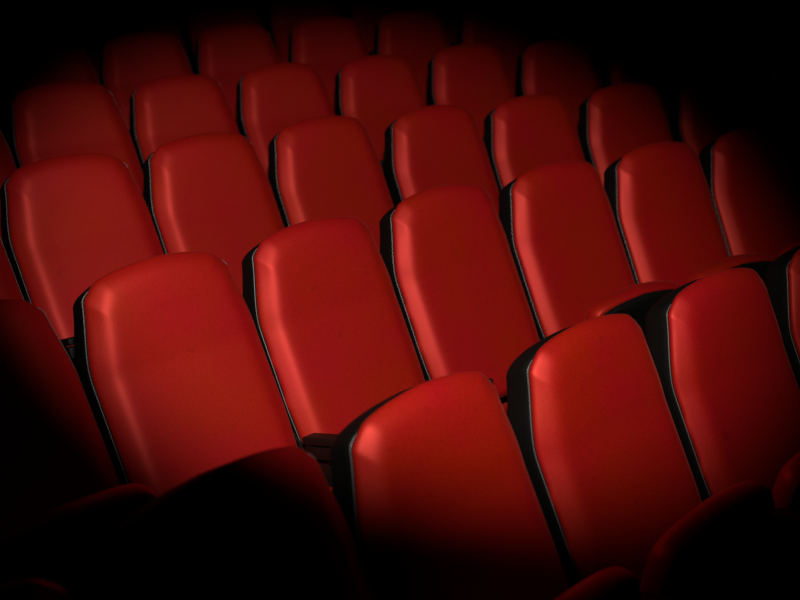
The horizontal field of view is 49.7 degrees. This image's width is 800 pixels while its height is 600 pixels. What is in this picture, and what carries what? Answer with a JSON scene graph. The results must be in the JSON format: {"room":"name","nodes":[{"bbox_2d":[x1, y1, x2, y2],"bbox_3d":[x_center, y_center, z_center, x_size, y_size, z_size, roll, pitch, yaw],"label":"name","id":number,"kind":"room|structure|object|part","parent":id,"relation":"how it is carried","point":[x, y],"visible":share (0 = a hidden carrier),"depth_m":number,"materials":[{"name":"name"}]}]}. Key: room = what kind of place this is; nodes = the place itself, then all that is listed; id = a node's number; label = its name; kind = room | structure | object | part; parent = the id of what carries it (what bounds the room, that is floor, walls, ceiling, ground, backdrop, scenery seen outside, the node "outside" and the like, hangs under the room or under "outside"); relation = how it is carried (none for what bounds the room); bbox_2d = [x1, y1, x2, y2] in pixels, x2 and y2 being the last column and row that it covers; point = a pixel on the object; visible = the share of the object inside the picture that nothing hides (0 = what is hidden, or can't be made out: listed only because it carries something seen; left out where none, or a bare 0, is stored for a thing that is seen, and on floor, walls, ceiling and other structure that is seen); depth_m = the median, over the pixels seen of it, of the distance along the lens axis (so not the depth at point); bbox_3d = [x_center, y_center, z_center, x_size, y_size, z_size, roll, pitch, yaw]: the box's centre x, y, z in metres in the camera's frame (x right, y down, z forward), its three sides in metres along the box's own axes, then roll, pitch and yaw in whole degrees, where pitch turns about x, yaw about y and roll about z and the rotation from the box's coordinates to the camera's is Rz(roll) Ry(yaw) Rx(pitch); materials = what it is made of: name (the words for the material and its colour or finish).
{"room":"auditorium","nodes":[
{"label":"auditorium","id":0,"kind":"room"},
{"bbox_2d":[0,0,347,66],"bbox_3d":[-4.572,-1.596,7.837,0.200,9.000,13.000,8,21,43],"label":"wall","id":1,"kind":"structure","parent":0,"point":[91,8],"depth_m":9.05,"materials":[{"name":"black"}]},
{"bbox_2d":[0,5,799,599],"bbox_3d":[1.187,0.286,2.843,23.162,2.580,13.000,8,21,43],"label":"floor","id":2,"kind":"structure","parent":0,"point":[779,27],"depth_m":7.93,"materials":[{"name":"carpet"}]},
{"bbox_2d":[0,130,16,266],"bbox_3d":[-1.742,-0.274,3.547,0.590,1.105,0.815,-19,20,-39],"label":"seat","id":3,"kind":"object","parent":2,"relation":"on","point":[7,165],"visible":0.15,"depth_m":3.78,"materials":[{"name":"red fabric"}]},
{"bbox_2d":[0,579,72,599],"bbox_3d":[-0.501,1.015,1.228,0.611,1.105,0.569,7,20,40],"label":"seat","id":4,"kind":"object","parent":2,"relation":"on","point":[29,589],"visible":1,"depth_m":1.35,"materials":[{"name":"red fabric"}]},
{"bbox_3d":[-0.412,0.792,1.442,0.250,0.709,0.054,3,17,29],"label":"edge trim","id":5,"kind":"part","parent":4,"relation":"part of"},
{"bbox_2d":[0,238,87,399],"bbox_3d":[-1.373,0.191,2.715,0.815,1.105,0.590,9,21,44],"label":"seat","id":6,"kind":"object","parent":2,"relation":"on","point":[9,287],"visible":0.19,"depth_m":2.96,"materials":[{"name":"red fabric"}]},
{"bbox_3d":[-1.494,-0.002,2.802,0.284,0.755,0.524,9,21,44],"label":"backrest","id":7,"kind":"part","parent":6,"relation":"part of","materials":[{"name":"red fabric"}]},
{"bbox_2d":[0,37,99,126],"bbox_3d":[-1.755,-0.852,4.606,0.590,1.105,0.815,-16,18,-33],"label":"seat","id":8,"kind":"object","parent":2,"relation":"on","point":[25,64],"visible":0.38,"depth_m":4.67,"materials":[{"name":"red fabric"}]},
{"bbox_2d":[9,81,143,197],"bbox_3d":[-1.339,-0.414,3.868,0.590,1.123,0.815,-17,19,-35],"label":"seat","id":9,"kind":"object","parent":2,"relation":"on","point":[49,120],"visible":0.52,"depth_m":3.94,"materials":[{"name":"red fabric"}]},
{"bbox_3d":[-1.647,-0.537,3.836,0.054,0.709,0.250,-13,17,-24],"label":"edge trim","id":10,"kind":"part","parent":9,"relation":"part of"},
{"bbox_2d":[0,299,156,599],"bbox_3d":[-0.904,0.576,2.081,0.611,1.105,0.569,8,21,43],"label":"seat","id":11,"kind":"object","parent":2,"relation":"on","point":[62,495],"visible":0.77,"depth_m":2.13,"materials":[{"name":"red fabric"}]},
{"bbox_3d":[-0.964,0.395,2.099,0.284,0.755,0.524,8,21,43],"label":"backrest","id":12,"kind":"part","parent":11,"relation":"part of","materials":[{"name":"red fabric"}]},
{"bbox_2d":[0,484,156,564],"bbox_3d":[-0.775,0.617,1.996,0.076,0.361,0.454,32,35,33],"label":"seat cushion","id":13,"kind":"object","parent":11,"relation":"on","point":[56,523],"depth_m":1.90,"materials":[{"name":"red fabric"}]},
{"bbox_3d":[-0.801,0.353,2.289,0.250,0.709,0.054,4,18,32],"label":"edge trim","id":14,"kind":"part","parent":11,"relation":"part of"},
{"bbox_2d":[0,153,163,388],"bbox_3d":[-0.986,0.051,3.054,0.590,1.115,0.815,-18,20,-38],"label":"seat","id":15,"kind":"object","parent":2,"relation":"on","point":[69,221],"visible":0.62,"depth_m":3.09,"materials":[{"name":"red fabric"}]},
{"bbox_3d":[-1.293,-0.064,3.008,0.054,0.709,0.250,-14,17,-27],"label":"edge trim","id":16,"kind":"part","parent":15,"relation":"part of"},
{"bbox_3d":[-1.110,0.142,2.844,0.048,0.084,0.254,-18,20,-38],"label":"armrest","id":17,"kind":"part","parent":15,"relation":"part of","materials":[{"name":"black plastic"}]},
{"bbox_3d":[-1.107,0.177,2.855,0.044,0.094,0.238,-18,20,-38],"label":"arm rail","id":18,"kind":"part","parent":15,"relation":"part of","materials":[{"name":"black plastic"}]},
{"bbox_2d":[100,0,190,66],"bbox_3d":[-1.597,-1.458,5.652,0.590,1.105,0.815,-14,17,-27],"label":"seat","id":19,"kind":"object","parent":2,"relation":"on","point":[117,17],"visible":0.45,"depth_m":5.74,"materials":[{"name":"red fabric"}]},
{"bbox_2d":[100,32,192,135],"bbox_3d":[-1.316,-0.973,4.892,0.590,1.097,0.815,-15,18,-30],"label":"seat","id":20,"kind":"object","parent":2,"relation":"on","point":[127,61],"visible":0.41,"depth_m":4.96,"materials":[{"name":"red fabric"}]},
{"bbox_2d":[129,74,239,171],"bbox_3d":[-0.907,-0.533,4.170,0.590,1.105,0.815,-16,18,-32],"label":"seat","id":21,"kind":"object","parent":2,"relation":"on","point":[165,109],"visible":0.43,"depth_m":4.24,"materials":[{"name":"red fabric"}]},
{"bbox_3d":[-1.214,-0.653,4.158,0.054,0.709,0.250,-12,16,-21],"label":"edge trim","id":22,"kind":"part","parent":21,"relation":"part of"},
{"bbox_2d":[73,251,331,496],"bbox_3d":[-0.459,0.450,2.371,0.590,1.105,0.815,-19,20,-40],"label":"seat","id":23,"kind":"object","parent":2,"relation":"on","point":[177,379],"visible":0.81,"depth_m":2.42,"materials":[{"name":"red fabric"}]},
{"bbox_3d":[-0.766,0.341,2.318,0.054,0.709,0.250,-15,17,-29],"label":"edge trim","id":24,"kind":"part","parent":23,"relation":"part of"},
{"bbox_2d":[143,132,283,295],"bbox_3d":[-0.587,-0.082,3.375,0.590,1.121,0.815,-17,19,-35],"label":"seat","id":25,"kind":"object","parent":2,"relation":"on","point":[205,192],"visible":0.61,"depth_m":3.44,"materials":[{"name":"red fabric"}]},
{"bbox_3d":[-0.895,-0.205,3.347,0.054,0.709,0.250,-13,17,-23],"label":"edge trim","id":26,"kind":"part","parent":25,"relation":"part of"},
{"bbox_2d":[186,0,262,64],"bbox_3d":[-1.100,-1.577,5.892,0.590,1.105,0.815,-13,17,-23],"label":"seat","id":27,"kind":"object","parent":2,"relation":"on","point":[201,15],"visible":0.3,"depth_m":5.97,"materials":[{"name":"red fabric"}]},
{"bbox_2d":[96,446,375,599],"bbox_3d":[-0.154,0.873,1.612,0.611,1.105,0.569,9,21,44],"label":"seat","id":28,"kind":"object","parent":2,"relation":"on","point":[269,524],"visible":1,"depth_m":1.61,"materials":[{"name":"red fabric"}]},
{"bbox_3d":[-0.395,0.780,1.477,0.054,0.709,0.250,-16,18,-31],"label":"edge trim","id":29,"kind":"part","parent":28,"relation":"part of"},
{"bbox_2d":[195,23,280,134],"bbox_3d":[-0.844,-1.098,5.151,0.590,1.105,0.815,-14,17,-26],"label":"seat","id":30,"kind":"object","parent":2,"relation":"on","point":[225,53],"visible":0.39,"depth_m":5.22,"materials":[{"name":"red fabric"}]},
{"bbox_2d":[236,63,334,179],"bbox_3d":[-0.450,-0.661,4.444,0.590,1.113,0.815,-15,17,-28],"label":"seat","id":31,"kind":"object","parent":2,"relation":"on","point":[270,98],"visible":0.48,"depth_m":4.51,"materials":[{"name":"red fabric"}]},
{"bbox_2d":[268,0,339,62],"bbox_3d":[-0.576,-1.692,6.109,0.590,1.105,0.815,-12,16,-20],"label":"seat","id":32,"kind":"object","parent":2,"relation":"on","point":[283,15],"visible":0.31,"depth_m":6.18,"materials":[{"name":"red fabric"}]},
{"bbox_2d":[288,16,368,115],"bbox_3d":[-0.323,-1.218,5.387,0.590,1.105,0.815,-13,17,-23],"label":"seat","id":33,"kind":"object","parent":2,"relation":"on","point":[325,43],"visible":0.43,"depth_m":5.48,"materials":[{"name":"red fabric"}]},
{"bbox_2d":[268,116,393,251],"bbox_3d":[-0.150,-0.210,3.670,0.590,1.123,0.815,-16,18,-31],"label":"seat","id":34,"kind":"object","parent":2,"relation":"on","point":[321,166],"visible":0.56,"depth_m":3.75,"materials":[{"name":"red fabric"}]},
{"bbox_3d":[-0.458,-0.339,3.659,0.054,0.709,0.250,-12,16,-20],"label":"edge trim","id":35,"kind":"part","parent":34,"relation":"part of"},
{"bbox_2d":[242,217,424,486],"bbox_3d":[-0.065,0.319,2.694,0.590,1.105,0.815,-18,19,-36],"label":"seat","id":36,"kind":"object","parent":2,"relation":"on","point":[319,296],"visible":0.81,"depth_m":2.74,"materials":[{"name":"red fabric"}]},
{"bbox_3d":[-0.372,0.206,2.660,0.054,0.709,0.250,-13,17,-25],"label":"edge trim","id":37,"kind":"part","parent":36,"relation":"part of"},
{"bbox_3d":[-0.195,0.440,2.498,0.044,0.094,0.238,-18,19,-36],"label":"arm rail","id":38,"kind":"part","parent":36,"relation":"part of","materials":[{"name":"black plastic"}]},
{"bbox_3d":[-0.198,0.404,2.487,0.048,0.084,0.254,-18,19,-36],"label":"armrest","id":39,"kind":"part","parent":36,"relation":"part of","materials":[{"name":"black plastic"}]},
{"bbox_2d":[334,55,426,206],"bbox_3d":[0.034,-0.777,4.697,0.590,1.105,0.815,-13,17,-25],"label":"seat","id":40,"kind":"object","parent":2,"relation":"on","point":[374,90],"visible":0.48,"depth_m":4.78,"materials":[{"name":"red fabric"}]},
{"bbox_2d":[347,0,415,55],"bbox_3d":[-0.025,-1.804,6.302,0.590,1.105,0.815,-11,16,-17],"label":"seat","id":41,"kind":"object","parent":2,"relation":"on","point":[366,14],"visible":0.26,"depth_m":6.38,"materials":[{"name":"red fabric"}]},
{"bbox_2d":[374,9,450,105],"bbox_3d":[0.206,-1.333,5.601,0.590,1.105,0.815,-12,16,-20],"label":"seat","id":42,"kind":"object","parent":2,"relation":"on","point":[416,35],"visible":0.43,"depth_m":5.70,"materials":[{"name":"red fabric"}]},
{"bbox_2d":[384,105,498,216],"bbox_3d":[0.335,-0.326,3.938,0.590,1.105,0.815,-14,17,-28],"label":"seat","id":43,"kind":"object","parent":2,"relation":"on","point":[427,147],"visible":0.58,"depth_m":4.02,"materials":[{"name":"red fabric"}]},
{"bbox_3d":[0.031,-0.452,3.948,0.054,0.709,0.250,-11,16,-17],"label":"edge trim","id":44,"kind":"part","parent":43,"relation":"part of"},
{"bbox_2d":[379,184,539,416],"bbox_3d":[0.354,0.180,3.005,0.590,1.123,0.815,-16,18,-33],"label":"seat","id":45,"kind":"object","parent":2,"relation":"on","point":[445,252],"visible":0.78,"depth_m":3.06,"materials":[{"name":"red fabric"}]},
{"bbox_3d":[0.046,0.053,2.987,0.054,0.709,0.250,-12,16,-21],"label":"edge trim","id":46,"kind":"part","parent":45,"relation":"part of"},
{"bbox_2d":[502,402,507,416],"bbox_3d":[0.516,0.364,2.884,0.454,0.076,0.361,-16,14,-33],"label":"seat cushion","id":47,"kind":"object","parent":45,"relation":"on","point":[504,405],"depth_m":2.87,"materials":[{"name":"red fabric"}]},
{"bbox_2d":[426,0,492,45],"bbox_3d":[0.553,-1.911,6.472,0.590,1.105,0.815,-10,16,-15],"label":"seat","id":48,"kind":"object","parent":2,"relation":"on","point":[449,11],"visible":0.18,"depth_m":6.56,"materials":[{"name":"red fabric"}]},
{"bbox_2d":[427,43,514,138],"bbox_3d":[0.544,-0.900,4.924,0.590,1.117,0.815,-12,16,-22],"label":"seat","id":49,"kind":"object","parent":2,"relation":"on","point":[475,77],"visible":0.52,"depth_m":5.02,"materials":[{"name":"red fabric"}]},
{"bbox_2d":[330,371,640,599],"bbox_3d":[0.229,0.745,1.965,0.569,1.087,0.611,-19,20,-39],"label":"seat","id":50,"kind":"object","parent":2,"relation":"on","point":[432,487],"visible":0.99,"depth_m":1.94,"materials":[{"name":"red fabric"}]},
{"bbox_3d":[-0.018,0.657,1.848,0.054,0.709,0.250,-14,17,-28],"label":"edge trim","id":51,"kind":"part","parent":50,"relation":"part of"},
{"bbox_2d":[554,566,638,599],"bbox_3d":[0.340,0.778,1.878,0.454,0.361,0.076,-19,37,-39],"label":"seat cushion","id":52,"kind":"object","parent":50,"relation":"on","point":[611,583],"depth_m":1.86,"materials":[{"name":"red fabric"}]},
{"bbox_2d":[457,2,532,97],"bbox_3d":[0.761,-1.443,5.789,0.590,1.105,0.815,-11,16,-17],"label":"seat","id":53,"kind":"object","parent":2,"relation":"on","point":[502,25],"visible":0.45,"depth_m":5.90,"materials":[{"name":"red fabric"}]},
{"bbox_2d":[483,94,584,192],"bbox_3d":[0.813,-0.439,4.187,0.590,1.093,0.815,-13,17,-24],"label":"seat","id":54,"kind":"object","parent":2,"relation":"on","point":[522,134],"visible":0.48,"depth_m":4.27,"materials":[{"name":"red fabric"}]},
{"bbox_2d":[516,38,599,133],"bbox_3d":[1.083,-1.003,5.131,0.590,1.095,0.815,-11,16,-19],"label":"seat","id":55,"kind":"object","parent":2,"relation":"on","point":[564,68],"visible":0.48,"depth_m":5.24,"materials":[{"name":"red fabric"}]},
{"bbox_2d":[538,0,611,88],"bbox_3d":[1.333,-1.550,5.956,0.590,1.105,0.815,-10,16,-14],"label":"seat","id":56,"kind":"object","parent":2,"relation":"on","point":[586,21],"visible":0.44,"depth_m":6.07,"materials":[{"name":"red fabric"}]},
{"bbox_2d":[499,161,679,339],"bbox_3d":[0.756,0.035,3.374,0.569,1.125,0.611,-15,18,-29],"label":"seat","id":57,"kind":"object","parent":2,"relation":"on","point":[557,220],"visible":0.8,"depth_m":3.34,"materials":[{"name":"red fabric"}]},
{"bbox_3d":[0.495,-0.081,3.293,0.054,0.709,0.250,-11,16,-18],"label":"edge trim","id":58,"kind":"part","parent":57,"relation":"part of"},
{"bbox_3d":[0.713,-0.159,3.397,0.524,0.755,0.284,-15,18,-29],"label":"backrest","id":59,"kind":"part","parent":57,"relation":"part of","materials":[{"name":"red fabric"}]},
{"bbox_2d":[584,280,679,320],"bbox_3d":[0.858,0.096,3.264,0.454,0.361,0.076,-15,38,-29],"label":"seat cushion","id":60,"kind":"object","parent":57,"relation":"on","point":[616,302],"depth_m":3.12,"materials":[{"name":"red fabric"}]},
{"bbox_2d":[578,83,672,185],"bbox_3d":[1.324,-0.553,4.413,0.590,1.089,0.815,-12,16,-21],"label":"seat","id":61,"kind":"object","parent":2,"relation":"on","point":[615,121],"visible":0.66,"depth_m":4.50,"materials":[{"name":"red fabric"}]},
{"bbox_3d":[1.028,-0.680,4.457,0.054,0.709,0.250,-9,15,-10],"label":"edge trim","id":62,"kind":"part","parent":61,"relation":"part of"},
{"bbox_2d":[506,314,773,599],"bbox_3d":[0.660,0.612,2.288,0.569,1.085,0.611,-17,19,-35],"label":"seat","id":63,"kind":"object","parent":2,"relation":"on","point":[606,463],"visible":0.92,"depth_m":2.22,"materials":[{"name":"red fabric"}]},
{"bbox_3d":[0.408,0.521,2.186,0.054,0.709,0.250,-13,17,-24],"label":"edge trim","id":64,"kind":"part","parent":63,"relation":"part of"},
{"bbox_3d":[0.609,0.439,2.313,0.527,0.755,0.284,-17,19,-35],"label":"backrest","id":65,"kind":"part","parent":63,"relation":"part of","materials":[{"name":"red fabric"}]},
{"bbox_3d":[0.577,0.702,2.007,0.048,0.084,0.254,-17,19,-35],"label":"armrest","id":66,"kind":"part","parent":63,"relation":"part of","materials":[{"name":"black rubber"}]},
{"bbox_2d":[639,481,772,595],"bbox_3d":[0.765,0.646,2.193,0.454,0.361,0.076,-17,36,-35],"label":"seat cushion","id":67,"kind":"object","parent":63,"relation":"on","point":[679,544],"depth_m":2.04,"materials":[{"name":"red fabric"}]},
{"bbox_2d":[603,28,685,141],"bbox_3d":[1.648,-1.117,5.311,0.590,1.105,0.815,-11,16,-16],"label":"seat","id":68,"kind":"object","parent":2,"relation":"on","point":[650,56],"visible":0.48,"depth_m":5.42,"materials":[{"name":"red fabric"}]},
{"bbox_2d":[604,142,774,285],"bbox_3d":[1.228,-0.087,3.637,0.569,1.125,0.611,-14,17,-26],"label":"seat","id":69,"kind":"object","parent":2,"relation":"on","point":[658,194],"visible":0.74,"depth_m":3.62,"materials":[{"name":"red fabric"}]},
{"bbox_3d":[0.964,-0.207,3.572,0.054,0.709,0.250,-10,16,-15],"label":"edge trim","id":70,"kind":"part","parent":69,"relation":"part of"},
{"bbox_3d":[1.189,-0.282,3.662,0.524,0.755,0.284,-14,17,-26],"label":"backrest","id":71,"kind":"part","parent":69,"relation":"part of","materials":[{"name":"red fabric"}]},
{"bbox_2d":[687,253,774,282],"bbox_3d":[1.322,-0.024,3.522,0.454,0.361,0.076,-14,38,-26],"label":"seat cushion","id":72,"kind":"object","parent":69,"relation":"on","point":[748,260],"depth_m":3.40,"materials":[{"name":"red fabric"}]},
{"bbox_2d":[669,71,759,157],"bbox_3d":[1.863,-0.666,4.618,0.590,1.089,0.815,-11,16,-18],"label":"seat","id":73,"kind":"object","parent":2,"relation":"on","point":[706,107],"visible":0.45,"depth_m":4.72,"materials":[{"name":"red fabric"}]},
{"bbox_3d":[1.571,-0.798,4.677,0.054,0.709,0.250,-8,15,-7],"label":"edge trim","id":74,"kind":"part","parent":73,"relation":"part of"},
{"bbox_2d":[645,268,799,599],"bbox_3d":[1.108,0.480,2.576,0.569,1.095,0.611,-16,18,-32],"label":"seat","id":75,"kind":"object","parent":2,"relation":"on","point":[715,344],"visible":0.94,"depth_m":2.53,"materials":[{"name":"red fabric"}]},
{"bbox_3d":[0.851,0.381,2.488,0.054,0.709,0.250,-12,16,-21],"label":"edge trim","id":76,"kind":"part","parent":75,"relation":"part of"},
{"bbox_3d":[1.061,0.301,2.601,0.527,0.755,0.284,-16,18,-32],"label":"backrest","id":77,"kind":"part","parent":75,"relation":"part of","materials":[{"name":"red fabric"}]},
{"bbox_2d":[764,451,799,564],"bbox_3d":[1.206,0.522,2.477,0.454,0.361,0.076,-16,35,-32],"label":"seat cushion","id":78,"kind":"object","parent":75,"relation":"on","point":[786,489],"depth_m":2.32,"materials":[{"name":"red fabric"}]},
{"bbox_3d":[1.009,0.611,2.313,0.044,0.094,0.238,-16,18,-32],"label":"arm rail","id":79,"kind":"part","parent":75,"relation":"part of","materials":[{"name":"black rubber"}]},
{"bbox_3d":[1.006,0.575,2.302,0.048,0.084,0.254,-16,18,-32],"label":"armrest","id":80,"kind":"part","parent":75,"relation":"part of","materials":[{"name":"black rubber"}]},
{"bbox_2d":[699,125,799,258],"bbox_3d":[1.713,-0.205,3.882,0.569,1.125,0.611,-13,17,-23],"label":"seat","id":81,"kind":"object","parent":2,"relation":"on","point":[751,173],"visible":0.66,"depth_m":3.87,"materials":[{"name":"red fabric"}]},
{"bbox_3d":[1.448,-0.329,3.830,0.054,0.709,0.250,-9,16,-11],"label":"edge trim","id":82,"kind":"part","parent":81,"relation":"part of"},
{"bbox_2d":[778,240,799,256],"bbox_3d":[1.799,-0.140,3.761,0.454,0.361,0.076,-13,38,-23],"label":"seat cushion","id":83,"kind":"object","parent":81,"relation":"on","point":[796,243],"depth_m":3.61,"materials":[{"name":"red fabric"}]},
{"bbox_2d":[765,245,799,390],"bbox_3d":[1.583,0.349,2.852,0.569,1.105,0.611,-15,17,-28],"label":"seat","id":84,"kind":"object","parent":2,"relation":"on","point":[782,277],"visible":0.84,"depth_m":2.80,"materials":[{"name":"red fabric"}]},
{"bbox_3d":[1.323,0.241,2.778,0.054,0.709,0.250,-11,16,-17],"label":"edge trim","id":85,"kind":"part","parent":84,"relation":"part of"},
{"bbox_3d":[1.542,0.164,2.878,0.524,0.755,0.284,-15,17,-28],"label":"backrest","id":86,"kind":"part","parent":84,"relation":"part of","materials":[{"name":"red fabric"}]},
{"bbox_2d":[414,0,799,15],"bbox_3d":[6.451,-2.336,6.254,18.200,9.000,0.200,8,21,43],"label":"wall","id":87,"kind":"structure","parent":0,"point":[695,7],"depth_m":8.92,"materials":[{"name":"black"}]}
]}

